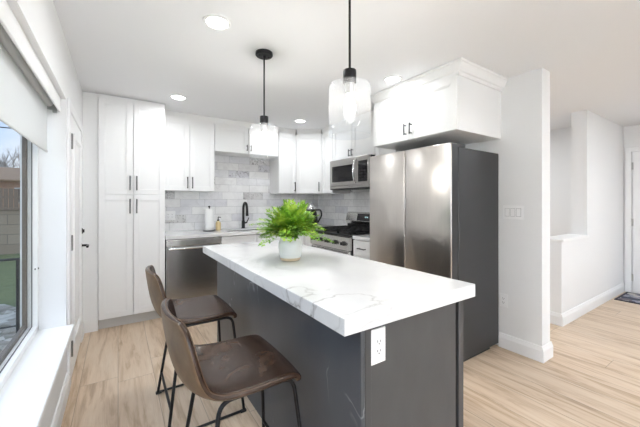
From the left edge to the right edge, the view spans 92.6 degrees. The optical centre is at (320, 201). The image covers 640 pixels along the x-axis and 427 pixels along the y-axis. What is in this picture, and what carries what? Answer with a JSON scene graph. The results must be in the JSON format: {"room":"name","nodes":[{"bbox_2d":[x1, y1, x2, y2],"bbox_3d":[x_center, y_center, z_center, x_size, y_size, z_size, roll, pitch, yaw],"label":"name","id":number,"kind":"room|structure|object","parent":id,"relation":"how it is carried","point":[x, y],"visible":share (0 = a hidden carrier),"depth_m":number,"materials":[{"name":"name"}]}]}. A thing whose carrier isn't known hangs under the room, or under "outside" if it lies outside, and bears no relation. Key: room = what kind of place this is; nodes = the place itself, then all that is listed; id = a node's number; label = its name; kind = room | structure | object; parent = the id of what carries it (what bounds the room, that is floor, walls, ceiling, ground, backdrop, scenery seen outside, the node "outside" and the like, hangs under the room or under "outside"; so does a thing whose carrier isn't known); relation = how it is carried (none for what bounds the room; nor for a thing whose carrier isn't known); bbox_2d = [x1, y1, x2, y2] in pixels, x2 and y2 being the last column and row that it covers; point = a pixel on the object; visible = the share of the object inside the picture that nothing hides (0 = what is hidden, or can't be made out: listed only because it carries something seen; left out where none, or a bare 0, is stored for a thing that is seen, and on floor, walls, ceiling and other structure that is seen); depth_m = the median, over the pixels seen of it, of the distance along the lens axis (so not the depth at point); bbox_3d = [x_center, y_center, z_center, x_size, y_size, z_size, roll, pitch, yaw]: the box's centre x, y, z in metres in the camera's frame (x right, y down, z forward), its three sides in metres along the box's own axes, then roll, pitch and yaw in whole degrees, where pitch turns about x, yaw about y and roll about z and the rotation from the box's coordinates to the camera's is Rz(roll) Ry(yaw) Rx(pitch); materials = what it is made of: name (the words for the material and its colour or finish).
{"room":"kitchen","nodes":[
{"label":"kitchen","id":0,"kind":"room"},
{"bbox_2d":[6,0,81,426],"bbox_3d":[-0.714,0.102,0.342,0.228,2.376,7.560,0,0,-34],"label":"wall","id":1,"kind":"structure","parent":0,"point":[39,20],"depth_m":2.02,"materials":[{"name":"white paint"}]},
{"bbox_2d":[0,0,60,152],"bbox_3d":[-1.019,-0.507,0.871,0.095,0.374,2.758,0,0,-34],"label":"roller shade","id":2,"kind":"object","parent":1,"relation":"attached to","point":[27,91],"visible":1,"depth_m":1.41,"materials":[{"name":"white fabric"}]},
{"bbox_2d":[0,136,73,426],"bbox_3d":[-1.026,0.085,0.867,0.252,1.560,2.780,0,0,-34],"label":"window","id":3,"kind":"structure","parent":1,"relation":"in","point":[30,363],"depth_m":1.74,"materials":[{"name":"white paint"}]},
{"bbox_2d":[50,322,84,426],"bbox_3d":[-0.424,1.227,0.127,0.018,0.126,6.880,0,0,-34],"label":"baseboard","id":4,"kind":"structure","parent":1,"relation":"attached to","point":[61,405],"depth_m":1.84,"materials":[{"name":"white paint"}]},
{"bbox_2d":[67,98,82,386],"bbox_3d":[-1.986,0.287,2.481,0.016,2.005,0.910,0,0,-34],"label":"trim","id":5,"kind":"structure","parent":1,"relation":"attached to","point":[70,108],"depth_m":2.10,"materials":[{"name":"white paint"}]},
{"bbox_2d":[71,115,88,377],"bbox_3d":[-1.970,0.321,2.481,0.113,1.914,0.768,0,0,-34],"label":"door","id":6,"kind":"structure","parent":1,"relation":"in","point":[77,230],"depth_m":2.49,"materials":[{"name":"white paint"}]},
{"bbox_2d":[53,0,639,134],"bbox_3d":[2.023,-1.136,2.098,6.750,0.100,7.700,0,0,-34],"label":"ceiling","id":7,"kind":"structure","parent":0,"point":[144,50],"depth_m":2.16,"materials":[{"name":"white paint"}]},
{"bbox_2d":[170,94,186,99],"bbox_3d":[-1.474,-1.081,3.163,0.164,0.008,0.164,0,0,-34],"label":"recessed light","id":8,"kind":"object","parent":7,"relation":"in","point":[173,96],"visible":1,"depth_m":3.16,"materials":[{"name":"white plastic"}]},
{"bbox_2d":[203,14,230,30],"bbox_3d":[-0.625,-1.081,1.847,0.164,0.008,0.164,0,0,-34],"label":"recessed light","id":9,"kind":"object","parent":7,"relation":"in","point":[213,21],"visible":1,"depth_m":1.84,"materials":[{"name":"white plastic"}]},
{"bbox_2d":[255,49,272,132],"bbox_3d":[-0.412,-0.699,2.223,0.201,0.774,0.201,0,0,-34],"label":"pendant light","id":10,"kind":"object","parent":7,"relation":"hanging from","point":[264,54],"visible":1,"depth_m":2.21,"materials":[{"name":"black metal"}]},
{"bbox_2d":[261,124,266,132],"bbox_3d":[-0.412,-0.533,2.223,0.048,0.051,0.048,0,0,-34],"label":"socket","id":11,"kind":"object","parent":10,"relation":"attached to","point":[263,126],"depth_m":2.20,"materials":[{"name":"white glass"}]},
{"bbox_2d":[294,119,305,122],"bbox_3d":[-0.276,-1.081,4.089,0.164,0.008,0.164,0,0,-34],"label":"recessed light","id":12,"kind":"object","parent":7,"relation":"in","point":[296,120],"visible":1,"depth_m":4.08,"materials":[{"name":"white plastic"}]},
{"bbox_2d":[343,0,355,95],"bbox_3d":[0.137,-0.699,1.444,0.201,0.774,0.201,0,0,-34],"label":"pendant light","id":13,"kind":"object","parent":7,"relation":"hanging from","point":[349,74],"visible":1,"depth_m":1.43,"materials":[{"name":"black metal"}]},
{"bbox_2d":[345,82,354,95],"bbox_3d":[0.137,-0.533,1.444,0.048,0.051,0.048,0,0,-34],"label":"socket","id":14,"kind":"object","parent":13,"relation":"attached to","point":[349,86],"depth_m":1.43,"materials":[{"name":"white glass"}]},
{"bbox_2d":[383,75,401,82],"bbox_3d":[0.633,-1.081,2.700,0.164,0.008,0.164,0,0,-34],"label":"recessed light","id":15,"kind":"object","parent":7,"relation":"in","point":[393,78],"visible":1,"depth_m":2.69,"materials":[{"name":"white plastic"}]},
{"bbox_2d":[61,292,639,426],"bbox_3d":[2.023,1.330,2.098,6.750,0.080,7.700,0,0,-34],"label":"floor","id":16,"kind":"structure","parent":0,"point":[591,378],"depth_m":2.19,"materials":[{"name":"brown wood"}]},
{"bbox_2d":[82,91,164,332],"bbox_3d":[-2.172,0.104,3.402,0.723,2.372,0.644,0,0,-34],"label":"pantry cabinet","id":17,"kind":"object","parent":16,"relation":"on","point":[124,138],"visible":0.91,"depth_m":3.15,"materials":[{"name":"white paint"}]},
{"bbox_2d":[165,237,220,298],"bbox_3d":[-1.598,0.856,3.742,0.593,0.868,0.626,0,0,-34],"label":"dishwasher","id":18,"kind":"object","parent":16,"relation":"on","point":[189,272],"visible":0.7,"depth_m":3.49,"materials":[{"name":"grey metal"}]},
{"bbox_2d":[145,265,246,426],"bbox_3d":[-0.816,0.843,1.949,0.525,0.894,0.510,0,0,-34],"label":"bar stool","id":19,"kind":"object","parent":16,"relation":"on","point":[193,311],"visible":0.86,"depth_m":1.87,"materials":[{"name":"brown leather"}]},
{"bbox_2d":[161,298,301,426],"bbox_3d":[-0.373,0.843,1.282,0.525,0.894,0.510,0,0,-34],"label":"bar stool","id":20,"kind":"object","parent":16,"relation":"on","point":[227,371],"visible":1,"depth_m":1.20,"materials":[{"name":"brown leather"}]},
{"bbox_2d":[221,234,279,243],"bbox_3d":[-0.981,0.857,4.183,0.903,0.866,0.639,0,0,-34],"label":"base cabinet","id":21,"kind":"object","parent":16,"relation":"on","point":[245,238],"visible":0.08,"depth_m":3.86,"materials":[{"name":"white paint"}]},
{"bbox_2d":[299,234,311,245],"bbox_3d":[-0.167,0.852,4.582,0.889,0.876,0.874,0,0,-34],"label":"base cabinet","id":22,"kind":"object","parent":16,"relation":"on","point":[305,240],"visible":0.03,"depth_m":4.29,"materials":[{"name":"white paint"}]},
{"bbox_2d":[165,224,330,239],"bbox_3d":[-0.798,0.395,4.164,2.406,0.038,0.876,0,0,-34],"label":"countertop","id":23,"kind":"structure","parent":22,"relation":"on","point":[185,234],"depth_m":3.77,"materials":[{"name":"white stone"}]},
{"bbox_2d":[216,217,220,229],"bbox_3d":[-1.369,0.286,4.081,0.068,0.180,0.072,0,0,-34],"label":"soap bottle","id":24,"kind":"object","parent":23,"relation":"on","point":[218,223],"visible":0.96,"depth_m":4.06,"materials":[{"name":"brown"}]},
{"bbox_2d":[221,229,258,236],"bbox_3d":[-0.983,0.482,4.196,0.676,0.175,0.336,0,0,-34],"label":"sink","id":25,"kind":"object","parent":23,"relation":"in","point":[252,229],"visible":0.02,"depth_m":4.23,"materials":[{"name":"metal"}]},
{"bbox_2d":[241,202,248,227],"bbox_3d":[-1.058,0.185,4.355,0.112,0.382,0.182,0,0,-34],"label":"faucet","id":26,"kind":"object","parent":23,"relation":"on","point":[244,203],"visible":0.97,"depth_m":4.37,"materials":[{"name":"black metal"}]},
{"bbox_2d":[305,203,321,225],"bbox_3d":[-0.136,0.192,4.543,0.245,0.368,0.221,0,0,-42],"label":"kettle","id":27,"kind":"object","parent":23,"relation":"on","point":[312,208],"visible":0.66,"depth_m":4.48,"materials":[{"name":"silver metal"}]},
{"bbox_3d":[-1.445,0.212,3.961,0.156,0.327,0.156,0,0,-34],"label":"paper towel holder","id":28,"kind":"object","parent":23,"relation":"on","visible":0},
{"bbox_2d":[205,209,213,229],"bbox_3d":[-1.445,0.226,3.961,0.112,0.275,0.112,0,0,-34],"label":"paper towel roll","id":29,"kind":"object","parent":28,"relation":"on","point":[209,213],"visible":0.94,"depth_m":3.92,"materials":[{"name":"white paper"}]},
{"bbox_2d":[217,261,462,426],"bbox_3d":[-0.114,0.862,2.028,0.628,0.856,1.873,0,0,-34],"label":"kitchen island","id":30,"kind":"object","parent":16,"relation":"on","point":[419,381],"visible":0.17,"depth_m":1.30,"materials":[{"name":"grey paint"}]},
{"bbox_2d":[203,240,474,336],"bbox_3d":[-0.152,0.405,2.013,0.760,0.058,1.970,0,0,-34],"label":"island countertop","id":31,"kind":"structure","parent":30,"relation":"on","point":[348,294],"depth_m":1.39,"materials":[{"name":"white stone"}]},
{"bbox_2d":[248,199,333,260],"bbox_3d":[-0.214,0.177,1.980,0.508,0.397,0.605,0,0,-34],"label":"potted fern","id":32,"kind":"object","parent":31,"relation":"on","point":[291,221],"visible":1,"depth_m":1.91,"materials":[{"name":"green plant"}]},
{"bbox_2d":[278,235,301,260],"bbox_3d":[-0.198,0.298,1.981,0.154,0.154,0.154,0,0,-34],"label":"pot","id":33,"kind":"object","parent":32,"relation":"attached to","point":[288,251],"depth_m":1.92,"materials":[{"name":"beige ceramic"}]},
{"bbox_2d":[371,326,384,365],"bbox_3d":[0.211,0.527,1.120,0.073,0.128,0.009,0,0,-34],"label":"outlet","id":34,"kind":"object","parent":30,"relation":"attached to","point":[378,334],"visible":1,"depth_m":1.12,"materials":[{"name":"white plastic"}]},
{"bbox_2d":[375,336,381,355],"bbox_3d":[0.212,0.527,1.119,0.033,0.068,0.004,0,0,-34],"label":"receptacle","id":35,"kind":"object","parent":34,"relation":"attached to","point":[378,339],"depth_m":1.12,"materials":[{"name":"grey plastic"}]},
{"bbox_2d":[310,212,369,255],"bbox_3d":[0.357,0.695,3.914,0.750,1.110,0.804,0,0,-34],"label":"range","id":36,"kind":"object","parent":16,"relation":"on","point":[358,223],"visible":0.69,"depth_m":3.77,"materials":[{"name":"grey metal"}]},
{"bbox_2d":[314,229,369,236],"bbox_3d":[0.361,0.383,3.917,0.621,0.021,0.804,0,0,-34],"label":"cooktop","id":37,"kind":"object","parent":36,"relation":"in","point":[330,233],"depth_m":3.68,"materials":[{"name":"black metal"}]},
{"bbox_2d":[353,239,369,259],"bbox_3d":[0.704,0.852,3.460,0.679,0.876,0.317,0,0,-34],"label":"base cabinet","id":38,"kind":"object","parent":16,"relation":"on","point":[361,249],"visible":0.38,"depth_m":3.31,"materials":[{"name":"white paint"}]},
{"bbox_2d":[352,234,369,241],"bbox_3d":[0.715,0.395,3.466,0.654,0.038,0.327,0,0,-34],"label":"countertop","id":39,"kind":"structure","parent":38,"relation":"on","point":[357,237],"depth_m":3.33,"materials":[{"name":"white stone"}]},
{"bbox_2d":[370,142,497,361],"bbox_3d":[1.017,0.414,2.900,0.763,1.752,0.915,0,0,-34],"label":"refrigerator","id":40,"kind":"object","parent":16,"relation":"on","point":[434,209],"visible":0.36,"depth_m":2.57,"materials":[{"name":"grey metal"}]},
{"bbox_2d":[458,147,497,359],"bbox_3d":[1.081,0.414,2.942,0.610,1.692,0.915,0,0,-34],"label":"panel","id":41,"kind":"object","parent":40,"relation":"attached to","point":[477,169],"depth_m":2.55,"materials":[{"name":"grey"}]},
{"bbox_2d":[614,292,639,304],"bbox_3d":[4.344,1.284,3.862,0.590,0.012,0.815,0,0,-34],"label":"door mat","id":42,"kind":"object","parent":16,"relation":"on","point":[630,297],"visible":1,"depth_m":4.05,"materials":[{"name":"grey fabric"}]},
{"bbox_2d":[332,110,374,160],"bbox_3d":[0.519,-0.823,4.032,0.354,0.522,0.850,0,0,-34],"label":"upper cabinet","id":43,"kind":"object","parent":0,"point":[352,137],"visible":0.75,"depth_m":3.91,"materials":[{"name":"white paint"}]},
{"bbox_2d":[330,154,374,189],"bbox_3d":[0.485,-0.362,3.988,0.454,0.393,0.785,0,0,-34],"label":"microwave","id":44,"kind":"object","parent":43,"relation":"attached to","point":[353,173],"visible":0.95,"depth_m":3.84,"materials":[{"name":"grey metal"}]},
{"bbox_2d":[465,68,549,345],"bbox_3d":[0.939,0.102,3.880,0.155,2.376,3.291,0,0,-34],"label":"wall","id":45,"kind":"structure","parent":0,"point":[523,148],"depth_m":2.57,"materials":[{"name":"white paint"}]},
{"bbox_2d":[295,129,323,194],"bbox_3d":[-0.132,-0.606,4.784,0.608,0.957,0.575,0,0,-34],"label":"upper cabinet","id":46,"kind":"object","parent":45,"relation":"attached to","point":[308,141],"visible":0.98,"depth_m":4.57,"materials":[{"name":"white paint"}]},
{"bbox_2d":[321,125,349,193],"bbox_3d":[0.217,-0.606,4.510,0.328,0.957,0.277,0,0,-34],"label":"upper cabinet","id":47,"kind":"object","parent":45,"relation":"attached to","point":[327,132],"visible":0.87,"depth_m":4.43,"materials":[{"name":"white paint"}]},
{"bbox_2d":[319,189,369,225],"bbox_3d":[0.528,-0.167,4.352,0.010,1.086,2.030,0,0,-34],"label":"backsplash","id":48,"kind":"structure","parent":45,"relation":"attached to","point":[334,207],"depth_m":4.66,"materials":[{"name":"tile"}]},
{"bbox_2d":[375,147,399,155],"bbox_3d":[0.861,-0.569,3.548,0.318,0.883,0.328,0,0,-34],"label":"upper cabinet","id":49,"kind":"object","parent":45,"relation":"attached to","point":[378,151],"visible":0.09,"depth_m":3.49,"materials":[{"name":"white paint"}]},
{"bbox_2d":[370,57,507,150],"bbox_3d":[1.074,-0.824,2.892,0.711,0.521,0.987,0,0,-34],"label":"upper cabinet","id":50,"kind":"object","parent":45,"relation":"attached to","point":[458,100],"visible":0.98,"depth_m":2.61,"materials":[{"name":"white paint"}]},
{"bbox_2d":[499,293,507,307],"bbox_3d":[1.618,0.870,2.708,0.009,0.118,0.072,0,0,-34],"label":"outlet","id":51,"kind":"object","parent":45,"relation":"attached to","point":[503,298],"visible":1,"depth_m":2.70,"materials":[{"name":"white plastic"}]},
{"bbox_2d":[501,296,504,303],"bbox_3d":[1.617,0.870,2.706,0.004,0.068,0.033,0,0,-34],"label":"receptacle","id":52,"kind":"object","parent":51,"relation":"attached to","point":[502,297],"depth_m":2.71,"materials":[{"name":"grey plastic"}]},
{"bbox_2d":[503,205,522,219],"bbox_3d":[1.660,0.090,2.643,0.012,0.118,0.164,0,0,-34],"label":"switch plate","id":53,"kind":"object","parent":45,"relation":"attached to","point":[509,212],"visible":1,"depth_m":2.64,"materials":[{"name":"white plastic"}]},
{"bbox_2d":[498,332,552,362],"bbox_3d":[0.944,1.227,3.873,0.189,0.126,3.308,0,0,-34],"label":"baseboard","id":54,"kind":"structure","parent":45,"relation":"attached to","point":[542,354],"depth_m":2.54,"materials":[{"name":"white paint"}]},
{"bbox_2d":[550,127,570,235],"bbox_3d":[2.987,0.102,5.447,0.100,2.376,2.942,0,0,-34],"label":"wall","id":55,"kind":"structure","parent":0,"point":[560,139],"depth_m":4.52,"materials":[{"name":"white paint"}]},
{"bbox_2d":[550,110,622,313],"bbox_3d":[3.404,0.102,3.869,2.250,2.376,0.150,0,0,-34],"label":"wall","id":56,"kind":"structure","parent":0,"point":[581,270],"depth_m":3.71,"materials":[{"name":"white paint"}]},
{"bbox_2d":[550,234,588,241],"bbox_3d":[2.768,0.401,3.447,0.775,0.026,0.200,0,0,-34],"label":"trim","id":57,"kind":"structure","parent":56,"relation":"attached to","point":[566,237],"depth_m":3.34,"materials":[{"name":"white paint"}]},
{"bbox_2d":[550,282,624,326],"bbox_3d":[3.401,1.227,3.857,2.267,0.126,0.167,0,0,-34],"label":"baseboard","id":58,"kind":"structure","parent":56,"relation":"attached to","point":[559,319],"depth_m":3.52,"materials":[{"name":"white paint"}]},
{"bbox_2d":[623,125,639,293],"bbox_3d":[4.777,0.102,3.924,0.100,2.376,7.460,0,0,-34],"label":"wall","id":59,"kind":"structure","parent":0,"point":[631,134],"depth_m":4.38,"materials":[{"name":"white paint"}]},
{"bbox_2d":[625,146,639,291],"bbox_3d":[4.674,0.255,3.967,0.024,2.070,1.045,0,0,-34],"label":"trim","id":60,"kind":"structure","parent":59,"relation":"attached to","point":[628,151],"depth_m":4.37,"materials":[{"name":"white paint"}]},
{"bbox_2d":[631,151,639,292],"bbox_3d":[4.651,0.285,3.961,0.110,1.990,0.900,0,0,-34],"label":"door","id":61,"kind":"structure","parent":59,"relation":"in","point":[635,165],"depth_m":4.30,"materials":[{"name":"white paint"}]},
{"bbox_3d":[0.024,0.102,5.308,6.492,2.376,0.100,0,0,-34],"label":"wall","id":62,"kind":"structure","parent":0,"visible":0},
{"bbox_2d":[165,110,214,191],"bbox_3d":[-1.692,-0.611,3.883,0.598,0.947,0.354,0,0,-34],"label":"upper cabinet","id":63,"kind":"object","parent":62,"relation":"attached to","point":[189,138],"visible":0.91,"depth_m":3.76,"materials":[{"name":"white paint"}]},
{"bbox_2d":[165,155,318,230],"bbox_3d":[-1.038,-0.167,4.537,2.414,1.086,0.010,0,0,-34],"label":"backsplash","id":64,"kind":"structure","parent":62,"relation":"attached to","point":[237,180],"depth_m":4.39,"materials":[{"name":"tile"}]},
{"bbox_2d":[214,118,278,158],"bbox_3d":[-1.064,-0.871,4.299,0.906,0.426,0.354,0,0,-34],"label":"upper cabinet","id":65,"kind":"object","parent":62,"relation":"attached to","point":[231,137],"visible":0.98,"depth_m":4.16,"materials":[{"name":"white paint"}]},
{"bbox_2d":[270,127,295,193],"bbox_3d":[-0.568,-0.606,4.628,0.283,0.957,0.354,0,0,-34],"label":"upper cabinet","id":66,"kind":"object","parent":62,"relation":"attached to","point":[282,167],"visible":1,"depth_m":4.53,"materials":[{"name":"white paint"}]},
{"label":"outside","id":67,"kind":"structure","parent":0,"visible":0},
{"bbox_2d":[0,254,19,306],"bbox_3d":[-30.706,1.690,9.634,39.470,0.200,70.000,0,0,-34],"label":"ground","id":68,"kind":"structure","parent":67,"point":[7,268],"depth_m":6.19,"materials":[{"name":"green plant"}]},
{"bbox_2d":[0,304,15,352],"bbox_3d":[-4.585,1.570,3.259,2.960,0.107,4.700,0,0,-34],"label":"gravel bed","id":69,"kind":"object","parent":68,"relation":"on","point":[7,312],"visible":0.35,"depth_m":3.95,"materials":[{"name":"grey gravel"}]},
{"bbox_2d":[0,258,19,332],"bbox_3d":[-4.761,1.112,2.782,3.500,0.914,0.032,0,0,-34],"label":"metal railing","id":70,"kind":"object","parent":69,"relation":"on","point":[17,325],"visible":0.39,"depth_m":3.57,"materials":[{"name":"black"}]},
{"bbox_2d":[0,207,19,254],"bbox_3d":[-11.824,0.880,7.877,9.040,1.420,0.260,0,0,-34],"label":"wall","id":71,"kind":"structure","parent":68,"relation":"on","point":[10,216],"depth_m":9.31,"materials":[{"name":"brick"}]},
{"bbox_2d":[0,167,19,206],"bbox_3d":[-25.183,-0.560,23.497,10.800,4.300,8.000,0,0,-34],"label":"brick house","id":72,"kind":"structure","parent":68,"relation":"on","point":[9,177],"depth_m":21.67,"materials":[{"name":"brown brick"}]},
{"bbox_2d":[0,188,19,207],"bbox_3d":[-15.779,0.490,11.182,10.060,2.199,0.080,0,0,-34],"label":"fence","id":73,"kind":"object","parent":68,"relation":"on","point":[14,194],"visible":0.09,"depth_m":12.91,"materials":[{"name":"brown wood"}]},
{"bbox_2d":[0,152,19,167],"bbox_3d":[-32.476,-2.076,32.455,4.535,7.340,2.868,0,0,-34],"label":"bare tree","id":74,"kind":"object","parent":68,"relation":"on","point":[5,164],"visible":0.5,"depth_m":32.01,"materials":[{"name":"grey plant"}]},
{"bbox_2d":[0,146,19,167],"bbox_3d":[-36.892,-2.779,37.948,3.024,8.744,5.707,0,0,5],"label":"bare tree","id":75,"kind":"object","parent":68,"relation":"on","point":[18,156],"visible":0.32,"depth_m":37.35,"materials":[{"name":"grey plant"}]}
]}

